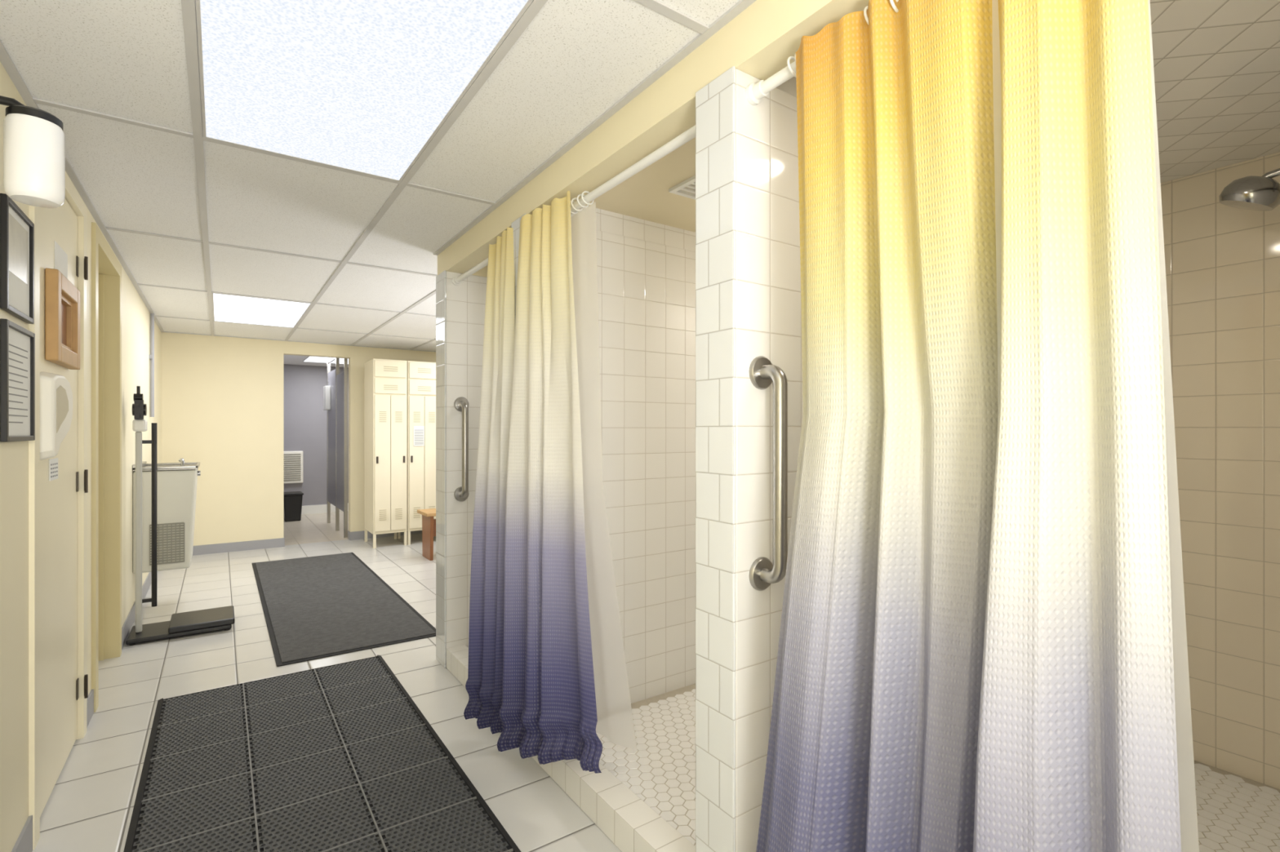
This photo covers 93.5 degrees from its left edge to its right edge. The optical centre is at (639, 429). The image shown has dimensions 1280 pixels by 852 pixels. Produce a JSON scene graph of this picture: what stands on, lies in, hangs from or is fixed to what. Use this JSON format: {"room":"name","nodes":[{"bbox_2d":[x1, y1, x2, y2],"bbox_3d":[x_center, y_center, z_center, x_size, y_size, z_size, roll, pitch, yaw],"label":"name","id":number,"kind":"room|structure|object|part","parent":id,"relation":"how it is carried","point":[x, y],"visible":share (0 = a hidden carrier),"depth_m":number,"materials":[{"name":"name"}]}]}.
{"room":"changing room","nodes":[
{"label":"changing room","id":0,"kind":"room"},
{"bbox_2d":[0,61,161,851],"bbox_3d":[-2.006,0.140,1.989,0.120,2.120,8.760,0,0,-35],"label":"wall","id":1,"kind":"structure","parent":0,"point":[135,316],"depth_m":1.68,"materials":[{"name":"beige paint"}]},
{"bbox_2d":[0,193,34,324],"bbox_3d":[-1.649,-0.443,1.595,0.014,0.285,0.265,0,0,-35],"label":"picture frame","id":2,"kind":"object","parent":1,"relation":"attached to","point":[16,229],"visible":0.94,"depth_m":1.57,"materials":[{"name":"black plastic"}]},
{"bbox_2d":[8,213,27,284],"bbox_3d":[-1.649,-0.477,1.595,0.001,0.147,0.197,0,0,-35],"label":"print","id":3,"kind":"object","parent":2,"relation":"attached to","point":[18,230],"depth_m":1.60},
{"bbox_2d":[0,318,35,442],"bbox_3d":[-1.652,-0.122,1.600,0.014,0.305,0.275,0,0,-35],"label":"framed notice","id":4,"kind":"object","parent":1,"relation":"attached to","point":[17,344],"visible":1,"depth_m":1.59,"materials":[{"name":"white paper"}]},
{"bbox_2d":[8,343,27,423],"bbox_3d":[-1.652,-0.118,1.599,0.001,0.201,0.187,0,0,-35],"label":"print","id":5,"kind":"object","parent":1,"relation":"attached to","point":[18,353],"depth_m":1.60},
{"bbox_2d":[0,95,65,208],"bbox_3d":[-1.333,-0.608,1.276,0.166,0.235,0.094,0,0,-35],"label":"wall lamp","id":6,"kind":"object","parent":1,"relation":"attached to","point":[34,138],"visible":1,"depth_m":1.26,"materials":[{"name":"white glass"}]},
{"bbox_3d":[-1.349,-0.685,1.266,0.118,0.036,0.018,0,0,-35],"label":"arm","id":7,"kind":"part","parent":6,"relation":"part of","materials":[{"name":"black plastic"}]},
{"bbox_2d":[28,172,86,850],"bbox_3d":[-1.979,0.158,2.048,0.032,2.085,0.825,0,0,-35],"label":"trim","id":8,"kind":"structure","parent":1,"relation":"attached to","point":[73,197],"depth_m":1.76,"materials":[{"name":"beige paint"}]},
{"bbox_2d":[40,198,88,816],"bbox_3d":[-1.990,0.181,2.048,0.074,2.013,0.713,0,0,-35],"label":"door","id":9,"kind":"structure","parent":1,"relation":"in","point":[59,680],"depth_m":2.08,"materials":[{"name":"beige paint"}]},
{"bbox_2d":[48,457,57,480],"bbox_3d":[-1.938,0.130,1.989,0.003,0.070,0.120,0,0,-35],"label":"label","id":10,"kind":"object","parent":9,"relation":"attached to","point":[53,463],"visible":1,"depth_m":1.98,"materials":[{"name":"paper"}]},
{"bbox_2d":[50,462,57,477],"bbox_3d":[-1.936,0.133,1.988,0.001,0.044,0.097,0,0,-35],"label":"print","id":11,"kind":"object","parent":10,"relation":"attached to","point":[54,466],"depth_m":1.99},
{"bbox_2d":[40,372,72,460],"bbox_3d":[-1.878,-0.046,1.936,0.041,0.275,0.310,0,0,-35],"label":"dispenser","id":12,"kind":"object","parent":9,"relation":"attached to","point":[55,391],"visible":0.84,"depth_m":1.83,"materials":[{"name":"white plastic"}]},
{"bbox_2d":[54,240,67,279],"bbox_3d":[-2.007,-0.583,2.087,0.002,0.095,0.200,0,0,-35],"label":"notice","id":13,"kind":"object","parent":9,"relation":"attached to","point":[60,256],"visible":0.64,"depth_m":2.08,"materials":[{"name":"paper"}]},
{"bbox_2d":[44,267,79,369],"bbox_3d":[-1.963,-0.365,2.050,0.031,0.290,0.370,0,0,-35],"label":"wooden box","id":14,"kind":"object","parent":9,"relation":"attached to","point":[62,298],"depth_m":1.97,"materials":[{"name":"brown wood"}]},
{"bbox_3d":[-1.974,-0.365,2.042,0.004,0.150,0.230,0,0,-35],"label":"pane","id":15,"kind":"part","parent":14,"relation":"part of","materials":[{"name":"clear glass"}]},
{"bbox_2d":[11,572,151,851],"bbox_3d":[-1.954,1.150,2.026,0.008,0.100,8.760,0,0,-35],"label":"baseboard","id":16,"kind":"structure","parent":1,"relation":"attached to","point":[24,843],"depth_m":2.46,"materials":[{"name":"grey plastic"}]},
{"bbox_2d":[91,222,121,712],"bbox_3d":[-2.601,0.160,2.861,0.124,2.080,0.830,0,0,-35],"label":"trim","id":17,"kind":"structure","parent":1,"relation":"attached to","point":[106,268],"depth_m":3.15,"materials":[{"name":"yellow paint"}]},
{"bbox_2d":[149,313,154,417],"bbox_3d":[-3.790,-0.502,4.671,0.028,0.805,0.060,0,0,-35],"label":"conduit","id":18,"kind":"object","parent":1,"relation":"attached to","point":[152,315],"visible":1,"depth_m":4.66,"materials":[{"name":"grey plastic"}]},
{"bbox_2d":[132,458,200,573],"bbox_3d":[-3.165,0.545,4.047,0.336,0.710,0.516,0,0,-35],"label":"fountain","id":19,"kind":"object","parent":1,"relation":"attached to","point":[176,482],"visible":0.82,"depth_m":3.85,"materials":[{"name":"white metal"}]},
{"bbox_2d":[132,461,199,471],"bbox_3d":[-3.168,0.238,4.044,0.328,0.040,0.516,0,0,-35],"label":"basin","id":20,"kind":"object","parent":19,"relation":"in","point":[182,466],"depth_m":3.92,"materials":[{"name":"metal"}]},
{"bbox_2d":[149,522,184,565],"bbox_3d":[-3.018,0.726,3.841,0.177,0.258,0.004,0,0,-35],"label":"vent grille","id":21,"kind":"object","parent":19,"relation":"attached to","point":[170,535],"depth_m":3.85,"materials":[{"name":"grey metal"}]},
{"bbox_2d":[161,332,435,546],"bbox_3d":[-2.974,0.140,6.730,3.965,2.120,0.120,0,0,-35],"label":"wall","id":22,"kind":"structure","parent":0,"point":[223,397],"depth_m":5.95,"materials":[{"name":"yellow paint"}]},
{"bbox_2d":[192,530,422,555],"bbox_3d":[-2.920,1.155,6.763,3.837,0.090,0.128,0,0,-35],"label":"baseboard","id":23,"kind":"structure","parent":22,"relation":"attached to","point":[273,543],"depth_m":6.03,"materials":[{"name":"grey plastic"}]},
{"bbox_2d":[284,364,348,506],"bbox_3d":[-4.098,0.140,9.092,3.100,2.120,0.100,0,0,-35],"label":"wall","id":24,"kind":"structure","parent":0,"point":[304,415],"depth_m":8.59,"materials":[{"name":"grey paint"}]},
{"bbox_2d":[284,451,302,484],"bbox_3d":[-4.892,0.525,8.440,0.290,0.450,0.058,0,0,-35],"label":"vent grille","id":25,"kind":"object","parent":24,"relation":"attached to","point":[293,460],"visible":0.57,"depth_m":8.44,"materials":[{"name":"beige plastic"}]},
{"bbox_2d":[301,502,348,514],"bbox_3d":[-4.016,1.140,9.080,2.980,0.120,0.015,0,0,-35],"label":"baseboard","id":26,"kind":"structure","parent":24,"relation":"attached to","point":[322,508],"depth_m":8.64,"materials":[{"name":"white plastic"}]},
{"bbox_2d":[31,511,621,851],"bbox_3d":[-1.248,1.225,4.191,4.045,0.050,11.500,0,0,-35],"label":"floor","id":27,"kind":"structure","parent":0,"point":[89,807],"depth_m":2.79,"materials":[{"name":"tile"}]},
{"bbox_2d":[125,386,235,645],"bbox_3d":[-2.724,0.475,3.592,0.500,1.450,0.330,0,0,-35],"label":"weighing scale","id":28,"kind":"object","parent":27,"relation":"on","point":[202,621],"visible":1,"depth_m":3.48,"materials":[{"name":"black metal"}]},
{"bbox_3d":[-2.866,-0.205,3.438,0.015,0.090,0.015,0,0,33],"label":"poise stem","id":29,"kind":"part","parent":28,"relation":"part of","materials":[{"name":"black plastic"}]},
{"bbox_3d":[-2.834,0.495,3.510,0.024,1.070,0.024,0,0,-12],"label":"height rod","id":30,"kind":"part","parent":28,"relation":"part of","materials":[{"name":"black plastic"}]},
{"bbox_2d":[284,491,303,521],"bbox_3d":[-4.623,1.018,7.993,0.240,0.365,0.320,0,0,-35],"label":"trash can","id":31,"kind":"object","parent":27,"relation":"on","point":[293,500],"visible":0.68,"depth_m":7.88,"materials":[{"name":"black plastic"}]},
{"bbox_2d":[123,655,520,851],"bbox_3d":[-1.150,1.195,2.062,0.924,0.008,2.108,0,0,-35],"label":"rubber floor mat","id":32,"kind":"object","parent":27,"relation":"on","point":[340,757],"visible":1,"depth_m":2.06,"materials":[{"name":"black rubber"}]},
{"bbox_2d":[326,357,347,537],"bbox_3d":[-3.647,0.158,7.230,0.035,2.085,1.310,0,0,-35],"label":"wall","id":33,"kind":"structure","parent":27,"relation":"on","point":[337,416],"depth_m":7.14,"materials":[{"name":"metal"}]},
{"bbox_2d":[323,386,330,410],"bbox_3d":[-3.949,-0.400,7.586,0.059,0.300,0.200,0,0,-35],"label":"dispenser","id":34,"kind":"object","parent":33,"relation":"attached to","point":[326,389],"visible":1,"depth_m":7.51,"materials":[{"name":"white plastic"}]},
{"bbox_3d":[-4.011,0.170,7.750,0.035,2.060,0.040,0,0,-35],"label":"post","id":35,"kind":"part","parent":33,"relation":"part of","materials":[{"name":"metal"}]},
{"bbox_3d":[-3.647,-0.873,7.230,0.025,0.025,1.310,0,0,-35],"label":"head rail","id":36,"kind":"part","parent":33,"relation":"part of","materials":[{"name":"metal"}]},
{"bbox_3d":[-3.810,0.095,7.463,0.025,1.650,0.660,0,0,-35],"label":"panel","id":37,"kind":"part","parent":33,"relation":"part of","materials":[{"name":"grey metal"}]},
{"bbox_3d":[-3.610,0.170,7.176,0.035,2.060,0.040,0,0,-35],"label":"post","id":38,"kind":"part","parent":33,"relation":"part of","materials":[{"name":"metal"}]},
{"bbox_3d":[-3.454,0.135,6.950,0.020,1.570,0.510,0,0,-35],"label":"door","id":39,"kind":"part","parent":33,"relation":"part of","materials":[{"name":"grey metal"}]},
{"bbox_3d":[-3.283,0.170,6.709,0.035,2.060,0.040,0,0,-35],"label":"post","id":40,"kind":"part","parent":33,"relation":"part of","materials":[{"name":"metal"}]},
{"bbox_2d":[251,552,435,666],"bbox_3d":[-2.318,1.194,4.453,0.828,0.010,2.865,0,0,-35],"label":"floor mat","id":41,"kind":"object","parent":27,"relation":"on","point":[317,607],"visible":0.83,"depth_m":3.99,"materials":[{"name":"black rubber"}]},
{"bbox_2d":[364,358,407,548],"bbox_3d":[-2.683,0.240,6.346,0.329,1.920,0.484,0,0,-35],"label":"locker","id":42,"kind":"object","parent":27,"relation":"on","point":[385,380],"visible":1,"depth_m":6.17,"materials":[{"name":"beige metal"}]},
{"bbox_3d":[-2.936,1.130,6.446,0.025,0.140,0.025,0,0,-35],"label":"leg","id":43,"kind":"part","parent":42,"relation":"part of","materials":[{"name":"beige metal"}]},
{"bbox_3d":[-2.689,1.130,6.093,0.025,0.140,0.025,0,0,-35],"label":"leg","id":44,"kind":"part","parent":42,"relation":"part of","materials":[{"name":"beige metal"}]},
{"bbox_3d":[-2.617,0.338,6.117,0.150,1.385,0.013,0,0,-35],"label":"door","id":45,"kind":"part","parent":42,"relation":"part of","materials":[{"name":"beige metal"}]},
{"bbox_3d":[-2.553,-0.448,6.161,0.305,0.155,0.013,0,0,-35],"label":"door","id":46,"kind":"part","parent":42,"relation":"part of","materials":[{"name":"beige metal"}]},
{"bbox_3d":[-2.553,-0.623,6.161,0.305,0.165,0.013,0,0,-35],"label":"door","id":47,"kind":"part","parent":42,"relation":"part of","materials":[{"name":"beige metal"}]},
{"bbox_3d":[-2.490,0.338,6.205,0.150,1.385,0.013,0,0,-35],"label":"door","id":48,"kind":"part","parent":42,"relation":"part of","materials":[{"name":"beige metal"}]},
{"bbox_3d":[-2.443,1.130,6.265,0.025,0.140,0.025,0,0,-35],"label":"leg","id":49,"kind":"part","parent":42,"relation":"part of","materials":[{"name":"beige metal"}]},
{"bbox_2d":[397,360,435,545],"bbox_3d":[-2.407,0.240,6.538,0.329,1.920,0.484,0,0,-35],"label":"locker","id":50,"kind":"object","parent":27,"relation":"on","point":[421,375],"visible":0.61,"depth_m":6.33,"materials":[{"name":"beige metal"}]},
{"bbox_3d":[-2.413,1.130,6.285,0.025,0.140,0.025,0,0,-35],"label":"leg","id":51,"kind":"part","parent":50,"relation":"part of","materials":[{"name":"beige metal"}]},
{"bbox_3d":[-2.341,0.338,6.309,0.150,1.385,0.013,0,0,-35],"label":"door","id":52,"kind":"part","parent":50,"relation":"part of","materials":[{"name":"beige metal"}]},
{"bbox_2d":[413,426,424,446],"bbox_3d":[-2.319,0.065,6.312,0.110,0.210,0.005,0,0,-35],"label":"notice","id":53,"kind":"object","parent":50,"relation":"attached to","point":[419,431],"visible":1,"depth_m":6.31,"materials":[{"name":"paper"}]},
{"bbox_2d":[414,431,423,442],"bbox_3d":[-2.318,0.075,6.310,0.090,0.149,0.001,0,0,-35],"label":"print","id":54,"kind":"object","parent":53,"relation":"attached to","point":[419,436],"depth_m":6.31},
{"bbox_3d":[-2.278,-0.448,6.353,0.305,0.155,0.013,0,0,-35],"label":"door","id":55,"kind":"part","parent":50,"relation":"part of","materials":[{"name":"beige metal"}]},
{"bbox_3d":[-2.278,-0.623,6.353,0.305,0.165,0.013,0,0,-35],"label":"door","id":56,"kind":"part","parent":50,"relation":"part of","materials":[{"name":"beige metal"}]},
{"bbox_3d":[-2.215,0.338,6.398,0.150,1.385,0.013,0,0,-35],"label":"door","id":57,"kind":"part","parent":50,"relation":"part of","materials":[{"name":"beige metal"}]},
{"bbox_2d":[417,508,435,560],"bbox_3d":[-1.533,0.980,5.937,1.210,0.440,0.329,0,0,-35],"label":"wooden bench","id":58,"kind":"object","parent":27,"relation":"on","point":[428,523],"visible":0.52,"depth_m":5.58,"materials":[{"name":"brown wood"}]},
{"bbox_3d":[-1.533,0.775,5.937,1.210,0.030,0.329,0,0,-35],"label":"seat","id":59,"kind":"part","parent":58,"relation":"part of","materials":[{"name":"brown wood"}]},
{"bbox_2d":[446,644,468,687],"bbox_3d":[-0.696,1.149,2.710,0.095,0.099,0.838,0,0,-35],"label":"shower curb","id":60,"kind":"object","parent":27,"relation":"on","point":[457,657],"depth_m":2.92,"materials":[{"name":"tile"}]},
{"bbox_2d":[0,0,739,367],"bbox_3d":[-1.216,-0.925,4.214,3.965,0.070,11.500,0,0,-35],"label":"ceiling","id":61,"kind":"structure","parent":0,"point":[575,60],"depth_m":2.13,"materials":[{"name":"tile"}]},
{"bbox_2d":[212,293,311,328],"bbox_3d":[-2.978,-0.916,4.702,0.589,0.005,1.264,0,0,-35],"label":"recessed light","id":62,"kind":"object","parent":61,"relation":"in","point":[226,308],"visible":1,"depth_m":4.62,"materials":[{"name":"white plastic"}]},
{"bbox_2d":[302,356,348,364],"bbox_3d":[-3.943,-0.916,7.736,0.574,0.005,1.174,0,0,-35],"label":"recessed light","id":63,"kind":"object","parent":61,"relation":"in","point":[311,359],"visible":0.31,"depth_m":7.92,"materials":[{"name":"white plastic"}]},
{"bbox_2d":[195,0,533,182],"bbox_3d":[-0.761,-0.916,1.530,0.589,0.005,1.264,0,0,-35],"label":"recessed light","id":64,"kind":"object","parent":61,"relation":"in","point":[364,86],"visible":1,"depth_m":1.53,"materials":[{"name":"white plastic"}]},
{"bbox_2d":[0,0,755,351],"bbox_3d":[-0.382,-0.916,3.125,3.845,0.006,8.760,0,0,-35],"label":"grid","id":65,"kind":"structure","parent":61,"relation":"attached to","point":[188,11],"depth_m":1.87,"materials":[{"name":"metal"}]},
{"bbox_2d":[668,174,695,199],"bbox_3d":[0.287,-0.884,2.190,0.260,0.012,0.260,0,0,-35],"label":"ceiling vent","id":66,"kind":"object","parent":61,"relation":"in","point":[688,183],"visible":0.2,"depth_m":2.20,"materials":[{"name":"white plastic"}]},
{"bbox_2d":[445,271,487,667],"bbox_3d":[-0.274,0.200,3.609,1.815,2.000,0.150,0,0,-35],"label":"wall","id":67,"kind":"structure","parent":0,"point":[465,302],"depth_m":3.07,"materials":[{"name":"tile"}]},
{"bbox_2d":[435,270,445,668],"bbox_3d":[-1.022,0.199,3.086,0.008,2.003,0.150,0,0,-35],"label":"trim","id":68,"kind":"structure","parent":67,"relation":"attached to","point":[440,278],"depth_m":3.07,"materials":[{"name":"tile"}]},
{"bbox_2d":[453,396,468,502],"bbox_3d":[-0.891,0.099,3.041,0.076,0.534,0.073,0,0,-35],"label":"grab bar","id":69,"kind":"object","parent":67,"relation":"attached to","point":[460,404],"visible":1,"depth_m":3.02,"materials":[{"name":"metal"}]},
{"bbox_2d":[595,684,695,846],"bbox_3d":[0.642,1.168,2.381,1.717,0.062,0.970,0,0,-35],"label":"floor","id":70,"kind":"structure","parent":0,"point":[661,771],"depth_m":2.09,"materials":[{"name":"beige tile"}]},
{"bbox_2d":[596,230,695,703],"bbox_3d":[0.287,0.200,2.805,1.815,2.000,0.130,0,0,-35],"label":"wall","id":71,"kind":"structure","parent":0,"point":[646,290],"depth_m":2.56,"materials":[{"name":"tile"}]},
{"bbox_2d":[511,213,526,320],"bbox_3d":[-0.460,0.199,2.283,0.008,2.003,0.130,0,0,-35],"label":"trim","id":72,"kind":"structure","parent":71,"relation":"attached to","point":[515,224],"depth_m":2.29,"materials":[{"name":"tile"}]},
{"bbox_2d":[531,755,695,851],"bbox_3d":[-0.102,1.149,1.861,0.095,0.099,0.970,0,0,-35],"label":"trim","id":73,"kind":"structure","parent":71,"relation":"attached to","point":[630,824],"depth_m":1.77,"materials":[{"name":"tile"}]},
{"bbox_2d":[437,0,869,275],"bbox_3d":[0.364,-0.860,1.224,0.130,0.119,4.790,0,0,-35],"label":"wall header","id":74,"kind":"structure","parent":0,"point":[758,42],"depth_m":1.57,"materials":[{"name":"paint"}]},
{"bbox_2d":[452,257,488,285],"bbox_3d":[-0.696,-0.754,2.710,0.049,0.047,0.839,0,0,-35],"label":"curtain rod","id":75,"kind":"object","parent":74,"relation":"attached to","point":[456,281],"visible":0.2,"depth_m":2.87,"materials":[{"name":"white plastic"}]},
{"bbox_2d":[463,226,515,734],"bbox_3d":[-0.597,0.174,2.371,0.173,1.918,0.369,0,0,-35],"label":"shower curtain","id":76,"kind":"object","parent":75,"relation":"hanging from","point":[484,683],"visible":0.91,"depth_m":2.35,"materials":[{"name":"fabric"}]},
{"bbox_2d":[471,265,488,277],"bbox_3d":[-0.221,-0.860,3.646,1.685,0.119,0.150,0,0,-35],"label":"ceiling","id":77,"kind":"structure","parent":74,"relation":"on","point":[482,272],"depth_m":3.14,"materials":[{"name":"paint"}]},
{"bbox_2d":[570,124,695,217],"bbox_3d":[-0.102,-0.754,1.861,0.049,0.047,0.971,0,0,-35],"label":"curtain rod","id":78,"kind":"object","parent":74,"relation":"attached to","point":[689,134],"visible":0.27,"depth_m":1.74,"materials":[{"name":"white metal"}]},
{"bbox_2d":[497,191,636,773],"bbox_3d":[-0.253,0.170,2.037,0.576,1.911,0.305,0,0,38],"label":"shower curtain","id":79,"kind":"object","parent":78,"relation":"hanging from","point":[565,677],"visible":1,"depth_m":2.00,"materials":[{"name":"fabric"}]},
{"bbox_2d":[570,76,796,252],"bbox_3d":[0.656,-0.845,2.391,1.685,0.090,1.217,0,0,-35],"label":"trim","id":80,"kind":"structure","parent":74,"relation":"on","point":[606,221],"depth_m":2.53,"materials":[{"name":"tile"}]},
{"bbox_2d":[745,0,898,105],"bbox_3d":[0.531,-0.754,0.955,0.049,0.047,0.976,0,0,-35],"label":"curtain rod","id":81,"kind":"object","parent":74,"relation":"attached to","point":[754,92],"visible":0.33,"depth_m":1.30,"materials":[{"name":"white metal"}]},
{"bbox_2d":[755,0,1199,851],"bbox_3d":[0.473,0.154,1.003,0.194,1.852,0.714,0,0,-39],"label":"shower curtain","id":82,"kind":"object","parent":81,"relation":"hanging from","point":[982,647],"visible":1,"depth_m":0.94,"materials":[{"name":"fabric"}]},
{"bbox_2d":[735,68,803,851],"bbox_3d":[0.919,0.200,1.902,1.815,2.000,0.131,0,0,-35],"label":"wall","id":83,"kind":"structure","parent":0,"point":[768,313],"depth_m":1.37,"materials":[{"name":"tile"}]},
{"bbox_2d":[695,66,735,851],"bbox_3d":[0.171,0.199,1.379,0.008,2.003,0.131,0,0,-35],"label":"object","id":84,"kind":"structure","parent":83,"relation":"attached to","point":[715,103],"depth_m":1.37,"materials":[{"name":"tile"}]},
{"bbox_2d":[749,355,787,591],"bbox_3d":[0.297,0.099,1.342,0.076,0.534,0.073,0,0,-35],"label":"grab bar","id":85,"kind":"object","parent":83,"relation":"attached to","point":[762,373],"visible":0.99,"depth_m":1.31,"materials":[{"name":"metal"}]},
{"bbox_2d":[1150,0,1279,182],"bbox_3d":[1.309,-0.899,1.458,1.685,0.038,1.170,0,0,-35],"label":"ceiling","id":86,"kind":"structure","parent":0,"point":[1216,63],"depth_m":1.52,"materials":[{"name":"tile"}]},
{"bbox_2d":[1160,151,1279,789],"bbox_3d":[1.422,0.141,2.854,0.099,2.119,3.330,0,0,-35],"label":"wall","id":87,"kind":"structure","parent":0,"point":[1222,262],"depth_m":2.00,"materials":[{"name":"tile"}]},
{"bbox_2d":[1194,760,1279,851],"bbox_3d":[1.275,1.168,1.475,1.717,0.062,0.975,0,0,-35],"label":"floor","id":88,"kind":"structure","parent":0,"point":[1235,813],"depth_m":1.78,"materials":[{"name":"beige tile"}]},
{"bbox_3d":[1.553,0.200,0.994,1.815,2.000,0.130,0,0,-35],"label":"wall","id":89,"kind":"structure","parent":0,"visible":0},
{"bbox_2d":[1218,168,1279,210],"bbox_3d":[1.926,-0.718,1.643,0.140,0.142,0.505,0,0,-35],"label":"shower spray","id":90,"kind":"object","parent":89,"relation":"attached to","point":[1262,193],"visible":1,"depth_m":1.75,"materials":[{"name":"silver metal"}]},
{"bbox_3d":[1.948,-0.743,1.611,0.021,0.044,0.427,0,0,-35],"label":"arm","id":91,"kind":"part","parent":90,"relation":"part of","materials":[{"name":"silver metal"}]}
]}

